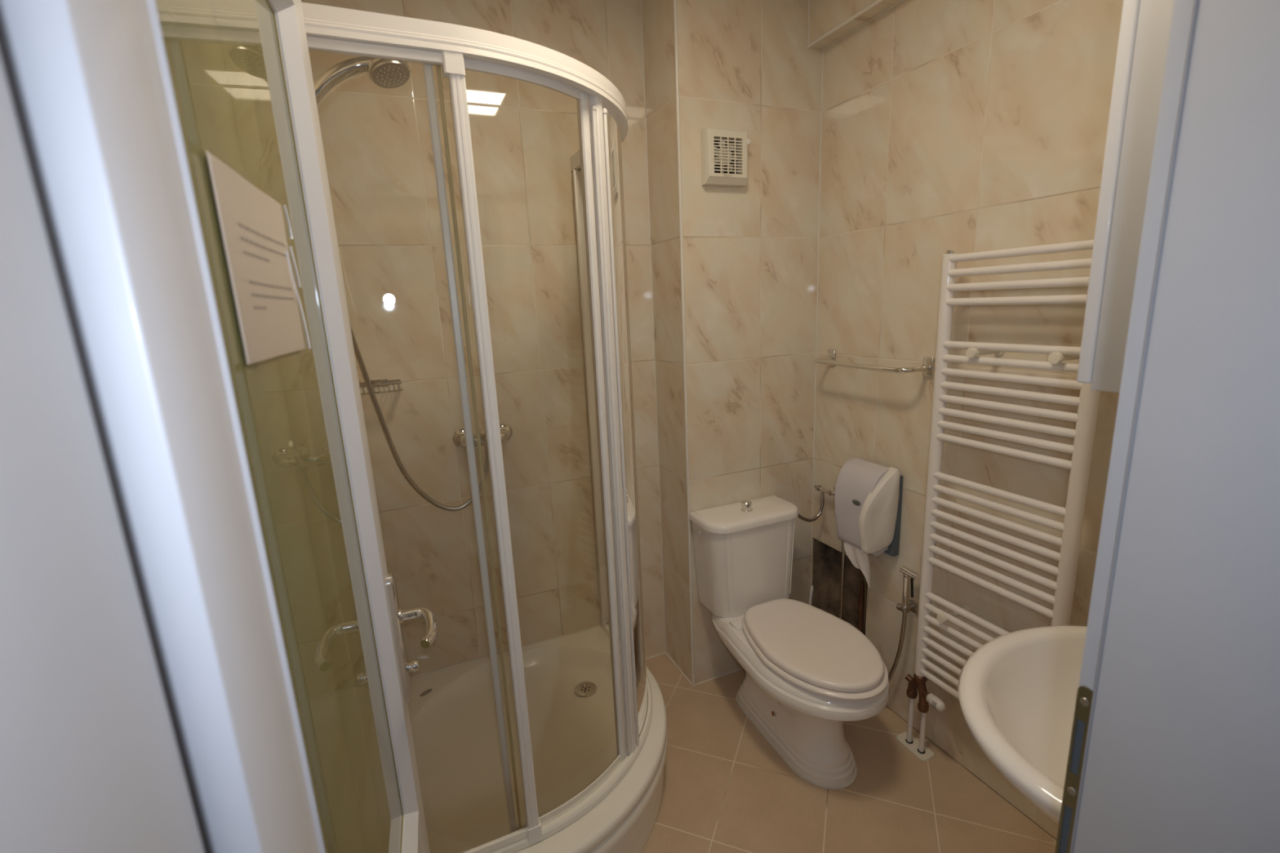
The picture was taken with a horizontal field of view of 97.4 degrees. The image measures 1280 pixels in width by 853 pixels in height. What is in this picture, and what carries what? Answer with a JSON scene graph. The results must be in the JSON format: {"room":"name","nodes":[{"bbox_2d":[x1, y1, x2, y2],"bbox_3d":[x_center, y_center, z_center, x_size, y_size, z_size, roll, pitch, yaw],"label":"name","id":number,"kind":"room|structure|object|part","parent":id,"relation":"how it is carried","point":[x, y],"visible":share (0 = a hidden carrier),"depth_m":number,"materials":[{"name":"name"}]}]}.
{"room":"bathroom","nodes":[
{"label":"bathroom","id":0,"kind":"room"},
{"bbox_2d":[301,0,665,677],"bbox_3d":[-0.539,-0.187,2.097,1.301,2.635,0.120,-8,13,-23],"label":"wall","id":1,"kind":"structure","parent":0,"point":[377,141],"depth_m":2.00,"materials":[{"name":"tile"}]},
{"bbox_2d":[359,378,403,395],"bbox_3d":[-0.854,-0.131,1.841,0.141,0.034,0.105,-8,13,-23],"label":"basket","id":2,"kind":"object","parent":1,"relation":"attached to","point":[375,383],"visible":0.68,"depth_m":1.82,"materials":[{"name":"silver metal"}]},
{"bbox_2d":[453,423,512,450],"bbox_3d":[-0.541,0.022,1.976,0.212,0.122,0.167,-8,13,-23],"label":"shower mixer","id":3,"kind":"object","parent":1,"relation":"attached to","point":[459,437],"visible":0.43,"depth_m":2.01,"materials":[{"name":"silver metal"}]},
{"bbox_3d":[-0.532,0.013,1.950,0.048,0.093,0.116,-8,13,-23],"label":"lever","id":4,"kind":"part","parent":3,"relation":"part of","materials":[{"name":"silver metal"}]},
{"bbox_2d":[409,0,823,685],"bbox_3d":[-0.140,-0.192,2.065,1.765,2.628,0.258,-8,13,-23],"label":"trim","id":5,"kind":"structure","parent":1,"relation":"attached to","point":[665,652],"depth_m":2.25,"materials":[{"name":"white plastic"}]},
{"bbox_2d":[641,0,692,683],"bbox_3d":[0.121,-0.234,2.175,0.021,2.635,0.252,-8,13,-23],"label":"wall pillar","id":6,"kind":"structure","parent":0,"point":[658,28],"depth_m":2.13,"materials":[{"name":"tile"}]},
{"bbox_2d":[676,0,822,684],"bbox_3d":[0.471,-0.266,2.250,0.724,2.635,0.120,-8,13,-23],"label":"wall","id":7,"kind":"structure","parent":0,"point":[750,251],"depth_m":2.10,"materials":[{"name":"tile"}]},
{"bbox_2d":[673,0,694,685],"bbox_3d":[0.164,-0.206,2.060,0.012,2.624,0.012,-8,13,-23],"label":"trim","id":8,"kind":"structure","parent":7,"relation":"attached to","point":[675,15],"depth_m":2.02,"materials":[{"name":"plastic"}]},
{"bbox_2d":[700,127,751,186],"bbox_3d":[0.298,-0.930,1.946,0.172,0.176,0.051,-8,13,-23],"label":"fan","id":9,"kind":"object","parent":7,"relation":"attached to","point":[724,152],"visible":1,"depth_m":1.93,"materials":[{"name":"white plastic"}]},
{"bbox_2d":[714,136,742,173],"bbox_3d":[0.301,-0.928,1.929,0.113,0.115,0.005,-8,13,-23],"label":"grille","id":10,"kind":"object","parent":9,"relation":"attached to","point":[724,156],"depth_m":1.93,"materials":[{"name":"beige plastic"}]},
{"bbox_3d":[0.373,-0.985,1.945,0.021,0.021,0.010,-8,13,-23],"label":"pull knob","id":11,"kind":"part","parent":9,"relation":"part of","materials":[{"name":"white plastic"}]},
{"bbox_2d":[640,653,1056,852],"bbox_3d":[0.498,1.376,1.048,2.005,0.060,3.393,-8,13,-23],"label":"floor","id":12,"kind":"structure","parent":0,"point":[726,789],"depth_m":1.79,"materials":[{"name":"tile"}]},
{"bbox_2d":[407,626,667,852],"bbox_3d":[-0.335,1.091,1.849,0.924,0.224,0.942,-8,13,-23],"label":"shower tray","id":13,"kind":"object","parent":12,"relation":"on","point":[568,678],"visible":0.68,"depth_m":1.82,"materials":[{"name":"ceramic"}]},
{"bbox_2d":[301,1,652,852],"bbox_3d":[-0.236,0.080,1.587,0.427,1.852,1.253,3,13,22],"label":"shower enclosure","id":14,"kind":"object","parent":13,"relation":"on","point":[456,48],"visible":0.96,"depth_m":1.35,"materials":[{"name":"plastic"}]},
{"bbox_3d":[-0.514,-0.668,0.992,0.340,0.018,0.014,-8,13,-23],"label":"panel frame","id":15,"kind":"part","parent":14,"relation":"part of","materials":[{"name":"white metal"}]},
{"bbox_3d":[-0.276,-0.800,1.394,0.427,0.048,1.253,3,13,22],"label":"rail","id":16,"kind":"part","parent":14,"relation":"part of","materials":[{"name":"white metal"}]},
{"bbox_3d":[-0.437,1.050,1.367,0.340,0.022,0.014,-8,13,-23],"label":"panel frame","id":17,"kind":"part","parent":14,"relation":"part of","materials":[{"name":"plastic"}]},
{"bbox_3d":[-0.259,-0.723,1.165,0.368,0.018,0.041,-13,16,-39],"label":"door frame","id":18,"kind":"part","parent":14,"relation":"part of","materials":[{"name":"white metal"}]},
{"bbox_3d":[-0.181,1.009,1.543,0.368,0.020,0.041,-13,16,-39],"label":"door frame","id":19,"kind":"part","parent":14,"relation":"part of","materials":[{"name":"plastic"}]},
{"bbox_3d":[-0.198,0.973,1.782,0.423,0.022,1.248,3,13,22],"label":"rail","id":20,"kind":"part","parent":14,"relation":"part of","materials":[{"name":"plastic"}]},
{"bbox_3d":[-0.070,0.111,1.489,0.013,1.754,0.013,-8,13,-23],"label":"magnet rod","id":21,"kind":"part","parent":14,"relation":"part of","materials":[{"name":"white plastic"}]},
{"bbox_3d":[-0.045,0.104,1.517,0.013,1.754,0.013,-8,13,-23],"label":"magnet rod","id":22,"kind":"part","parent":14,"relation":"part of","materials":[{"name":"white plastic"}]},
{"bbox_3d":[-0.076,0.025,1.870,0.090,1.800,0.730,-5,12,-9],"label":"curved glass","id":23,"kind":"part","parent":14,"relation":"part of","materials":[{"name":"clear glass"}]},
{"bbox_2d":[688,494,890,789],"bbox_3d":[0.540,0.724,1.990,0.432,0.806,0.747,-8,13,-23],"label":"toilet","id":24,"kind":"object","parent":12,"relation":"on","point":[810,672],"visible":1,"depth_m":1.96,"materials":[{"name":"white ceramic"}]},
{"bbox_3d":[0.322,0.542,2.075,0.004,0.315,0.026,7,16,37],"label":"moulding","id":25,"kind":"part","parent":24,"relation":"part of","materials":[{"name":"white ceramic"}]},
{"bbox_3d":[0.343,0.539,2.083,0.004,0.315,0.026,7,15,37],"label":"moulding","id":26,"kind":"part","parent":24,"relation":"part of","materials":[{"name":"white ceramic"}]},
{"bbox_3d":[0.413,0.335,2.165,0.406,0.036,0.194,-8,13,-23],"label":"cistern lid","id":27,"kind":"part","parent":24,"relation":"part of","materials":[{"name":"white ceramic"}]},
{"bbox_3d":[0.571,0.508,2.179,0.016,0.315,0.004,7,16,39],"label":"moulding","id":28,"kind":"part","parent":24,"relation":"part of","materials":[{"name":"white ceramic"}]},
{"bbox_3d":[0.592,0.505,2.188,0.017,0.315,0.004,7,15,37],"label":"moulding","id":29,"kind":"part","parent":24,"relation":"part of","materials":[{"name":"white ceramic"}]},
{"bbox_3d":[0.551,0.929,2.030,0.432,0.389,0.735,-8,13,-23],"label":"bowl","id":30,"kind":"part","parent":24,"relation":"part of","materials":[{"name":"white ceramic"}]},
{"bbox_3d":[0.577,0.721,1.900,0.362,0.022,0.530,-8,13,-23],"label":"lid","id":31,"kind":"part","parent":24,"relation":"part of","materials":[{"name":"plastic"}]},
{"bbox_3d":[0.580,0.746,1.901,0.382,0.018,0.547,-8,13,-23],"label":"seat","id":32,"kind":"part","parent":24,"relation":"part of","materials":[{"name":"plastic"}]},
{"bbox_2d":[808,585,813,604],"bbox_3d":[0.732,0.854,2.435,0.100,0.345,0.100,-8,13,-23],"label":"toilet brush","id":33,"kind":"object","parent":12,"relation":"on","point":[811,588],"visible":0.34,"depth_m":2.41,"materials":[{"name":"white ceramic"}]},
{"bbox_2d":[895,732,934,761],"bbox_3d":[0.962,1.118,1.969,0.062,0.008,0.124,-8,13,-23],"label":"cover plate","id":34,"kind":"object","parent":12,"relation":"on","point":[913,747],"visible":0.92,"depth_m":1.96,"materials":[{"name":"beige plastic"}]},
{"bbox_2d":[906,697,915,742],"bbox_3d":[0.947,1.020,1.969,0.017,0.187,0.017,-8,13,-23],"label":"pipe","id":35,"kind":"object","parent":34,"relation":"on","point":[911,706],"visible":0.9,"depth_m":1.96,"materials":[{"name":"white plastic"}]},
{"bbox_2d":[918,712,926,752],"bbox_3d":[0.968,1.037,1.926,0.017,0.170,0.017,-8,13,-23],"label":"pipe","id":36,"kind":"object","parent":34,"relation":"on","point":[923,716],"visible":0.84,"depth_m":1.92,"materials":[{"name":"white plastic"}]},
{"bbox_2d":[810,0,1123,839],"bbox_3d":[1.074,-0.159,1.633,0.120,2.635,1.510,-8,13,-23],"label":"wall","id":37,"kind":"structure","parent":0,"point":[962,126],"depth_m":1.70,"materials":[{"name":"tile"}]},
{"bbox_2d":[813,484,835,498],"bbox_3d":[0.769,0.269,2.280,0.049,0.062,0.157,-8,13,-23],"label":"angle valve","id":38,"kind":"object","parent":37,"relation":"attached to","point":[831,492],"visible":0.56,"depth_m":2.29,"materials":[{"name":"silver metal"}]},
{"bbox_2d":[797,497,824,521],"bbox_3d":[0.676,0.348,2.285,0.180,0.094,0.015,-8,13,-23],"label":"hose","id":39,"kind":"object","parent":38,"relation":"attached to","point":[822,500],"visible":0.76,"depth_m":2.30,"materials":[{"name":"metal"}]},
{"bbox_3d":[0.734,0.252,2.330,0.025,0.026,0.034,-8,13,-23],"label":"knob","id":40,"kind":"part","parent":38,"relation":"part of","materials":[{"name":"metal"}]},
{"bbox_2d":[811,537,867,635],"bbox_3d":[0.876,0.734,2.381,0.101,0.471,0.318,-8,13,-23],"label":"wall opening","id":41,"kind":"object","parent":37,"relation":"attached to","point":[827,560],"depth_m":2.49,"materials":[{"name":"paint"}]},
{"bbox_2d":[857,570,865,633],"bbox_3d":[0.898,0.757,2.285,0.020,0.456,0.020,-8,13,-23],"label":"pipe","id":42,"kind":"object","parent":41,"relation":"in","point":[861,600],"visible":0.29,"depth_m":2.27,"materials":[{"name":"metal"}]},
{"bbox_2d":[806,0,903,49],"bbox_3d":[0.929,-1.335,1.347,0.070,0.203,1.490,-8,13,-23],"label":"trim","id":43,"kind":"structure","parent":37,"relation":"attached to","point":[824,15],"depth_m":1.90,"materials":[{"name":"tile"}]},
{"bbox_2d":[858,576,866,621],"bbox_3d":[0.873,0.674,2.212,0.008,0.180,0.038,-8,13,-23],"label":"wire hook","id":44,"kind":"object","parent":37,"relation":"attached to","point":[864,605],"visible":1,"depth_m":2.20,"materials":[{"name":"metal"}]},
{"bbox_2d":[834,457,902,556],"bbox_3d":[0.803,0.294,2.055,0.163,0.328,0.246,-8,13,-23],"label":"dispenser","id":45,"kind":"object","parent":37,"relation":"attached to","point":[868,497],"visible":1,"depth_m":1.98,"materials":[{"name":"white plastic"}]},
{"bbox_2d":[844,542,870,588],"bbox_3d":[0.807,0.510,2.098,0.023,0.155,0.130,-9,14,-27],"label":"toilet paper","id":46,"kind":"object","parent":45,"relation":"hanging from","point":[857,557],"visible":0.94,"depth_m":2.08,"materials":[{"name":"white paper"}]},
{"bbox_3d":[0.863,0.298,2.088,0.030,0.301,0.237,-8,13,-23],"label":"plate","id":47,"kind":"part","parent":45,"relation":"part of","materials":[{"name":"grey plastic"}]},
{"bbox_2d":[813,349,934,377],"bbox_3d":[0.792,-0.225,1.984,0.108,0.064,0.478,-8,13,-23],"label":"towel rail","id":48,"kind":"object","parent":37,"relation":"attached to","point":[926,369],"visible":1,"depth_m":1.85,"materials":[{"name":"silver metal"}]},
{"bbox_3d":[0.749,-0.270,2.200,0.010,0.064,0.040,-8,13,-23],"label":"wall plate","id":49,"kind":"part","parent":48,"relation":"part of","materials":[{"name":"silver metal"}]},
{"bbox_3d":[0.925,-0.192,1.806,0.010,0.064,0.040,-8,13,-23],"label":"wall plate","id":50,"kind":"part","parent":48,"relation":"part of","materials":[{"name":"silver metal"}]},
{"bbox_2d":[838,541,918,682],"bbox_3d":[0.877,0.655,2.116,0.071,0.723,0.377,-8,13,-23],"label":"bidet sprayer","id":51,"kind":"object","parent":37,"relation":"attached to","point":[907,605],"visible":0.62,"depth_m":1.98,"materials":[{"name":"silver metal"}]},
{"bbox_3d":[0.925,0.580,1.955,0.023,0.130,0.023,-8,13,-23],"label":"handle","id":52,"kind":"part","parent":51,"relation":"part of","materials":[{"name":"silver metal"}]},
{"bbox_2d":[886,706,1056,839],"bbox_3d":[1.072,1.133,1.899,0.002,0.003,1.488,-8,13,-23],"label":"trim","id":53,"kind":"structure","parent":37,"relation":"attached to","point":[886,706],"depth_m":1.82,"materials":[{"name":"paint"}]},
{"bbox_2d":[914,239,1100,699],"bbox_3d":[1.015,0.199,1.582,0.115,1.369,0.435,-8,13,-23],"label":"towel radiator","id":54,"kind":"object","parent":37,"relation":"attached to","point":[1086,418],"visible":0.67,"depth_m":1.52,"materials":[{"name":"white metal"}]},
{"bbox_2d":[905,673,946,713],"bbox_3d":[0.955,0.901,1.886,0.041,0.126,0.161,-6,13,-13],"label":"radiator valve","id":55,"kind":"object","parent":54,"relation":"attached to","point":[917,682],"visible":0.98,"depth_m":1.89,"materials":[{"name":"orange metal"}]},
{"bbox_3d":[0.916,0.171,1.753,0.038,1.359,0.038,-8,13,-23],"label":"post","id":56,"kind":"part","parent":54,"relation":"part of","materials":[{"name":"white metal"}]},
{"bbox_3d":[1.075,0.242,1.396,0.038,1.359,0.038,-8,13,-23],"label":"post","id":57,"kind":"part","parent":54,"relation":"part of","materials":[{"name":"white metal"}]},
{"bbox_2d":[1076,0,1174,392],"bbox_3d":[0.926,-0.424,0.805,0.500,0.720,0.193,-8,13,-23],"label":"upper cabinet","id":58,"kind":"object","parent":37,"relation":"attached to","point":[1144,24],"visible":0.23,"depth_m":0.78,"materials":[{"name":"white paint"}]},
{"bbox_3d":[0.776,-0.428,0.834,0.249,0.709,0.020,-8,13,-23],"label":"cabinet door","id":59,"kind":"part","parent":58,"relation":"part of","materials":[{"name":"white paint"}]},
{"bbox_3d":[0.528,0.100,0.562,2.005,2.635,0.110,-8,13,-23],"label":"wall door","id":60,"kind":"structure","parent":0,"visible":0},
{"bbox_2d":[0,0,1279,852],"bbox_3d":[0.142,0.403,0.390,0.946,2.150,0.242,-8,13,-23],"label":"door frame","id":61,"kind":"structure","parent":60,"relation":"attached to","point":[1175,745],"depth_m":0.48,"materials":[{"name":"white paint"}]},
{"bbox_2d":[0,0,436,852],"bbox_3d":[-0.320,0.400,0.719,0.117,2.033,0.737,-7,13,-19],"label":"door","id":62,"kind":"structure","parent":61,"relation":"attached to","point":[248,495],"depth_m":0.36,"materials":[{"name":"white paint"}]},
{"bbox_2d":[205,151,311,364],"bbox_3d":[-0.367,-0.152,0.557,0.005,0.174,0.249,-7,13,-19],"label":"notice","id":63,"kind":"object","parent":62,"relation":"attached to","point":[264,289],"visible":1,"depth_m":0.52,"materials":[{"name":"paper"},{"name":"plastic"}]},
{"bbox_3d":[-0.369,0.124,0.647,0.032,1.300,0.529,-8,13,-23],"label":"glass pane","id":64,"kind":"part","parent":62,"relation":"part of","materials":[{"name":"clear glass"}]},
{"bbox_3d":[-0.447,0.396,1.049,0.011,0.265,0.038,-7,13,-19],"label":"plate","id":65,"kind":"part","parent":62,"relation":"part of","materials":[{"name":"silver metal"}]},
{"bbox_3d":[-0.399,0.360,1.009,0.064,0.026,0.116,-8,13,-23],"label":"lever","id":66,"kind":"part","parent":62,"relation":"part of","materials":[{"name":"silver metal"}]},
{"bbox_3d":[-0.325,1.083,0.857,0.040,0.641,0.550,-7,13,-19],"label":"panel","id":67,"kind":"part","parent":62,"relation":"part of","materials":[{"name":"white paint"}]},
{"bbox_3d":[0.511,0.443,0.667,0.002,0.306,0.017,-8,13,-23],"label":"strike plate","id":68,"kind":"part","parent":61,"relation":"part of","materials":[{"name":"metal"}]},
{"bbox_2d":[958,625,1087,825],"bbox_3d":[0.866,0.688,1.101,0.660,0.419,0.379,-8,13,-23],"label":"basin","id":69,"kind":"object","parent":60,"relation":"attached to","point":[1017,692],"visible":0.27,"depth_m":1.12,"materials":[{"name":"white ceramic"}]},
{"bbox_3d":[-0.702,0.054,1.024,0.120,2.635,1.763,-8,13,-23],"label":"wall","id":70,"kind":"structure","parent":0,"visible":0},
{"bbox_3d":[-0.734,-0.664,1.177,0.116,0.060,0.044,-8,13,-23],"label":"bracket","id":71,"kind":"object","parent":70,"relation":"attached to","visible":0},
{"bbox_2d":[313,56,488,511],"bbox_3d":[-0.671,-0.249,1.585,0.328,1.227,0.630,-4,12,-7],"label":"shower","id":72,"kind":"object","parent":71,"relation":"hanging from","point":[384,73],"visible":0.63,"depth_m":1.22,"materials":[{"name":"silver metal"}]},
{"bbox_3d":[-0.640,-0.716,1.208,0.204,0.156,0.047,-7,13,-19],"label":"handle","id":73,"kind":"part","parent":72,"relation":"part of","materials":[{"name":"silver metal"}]}
]}

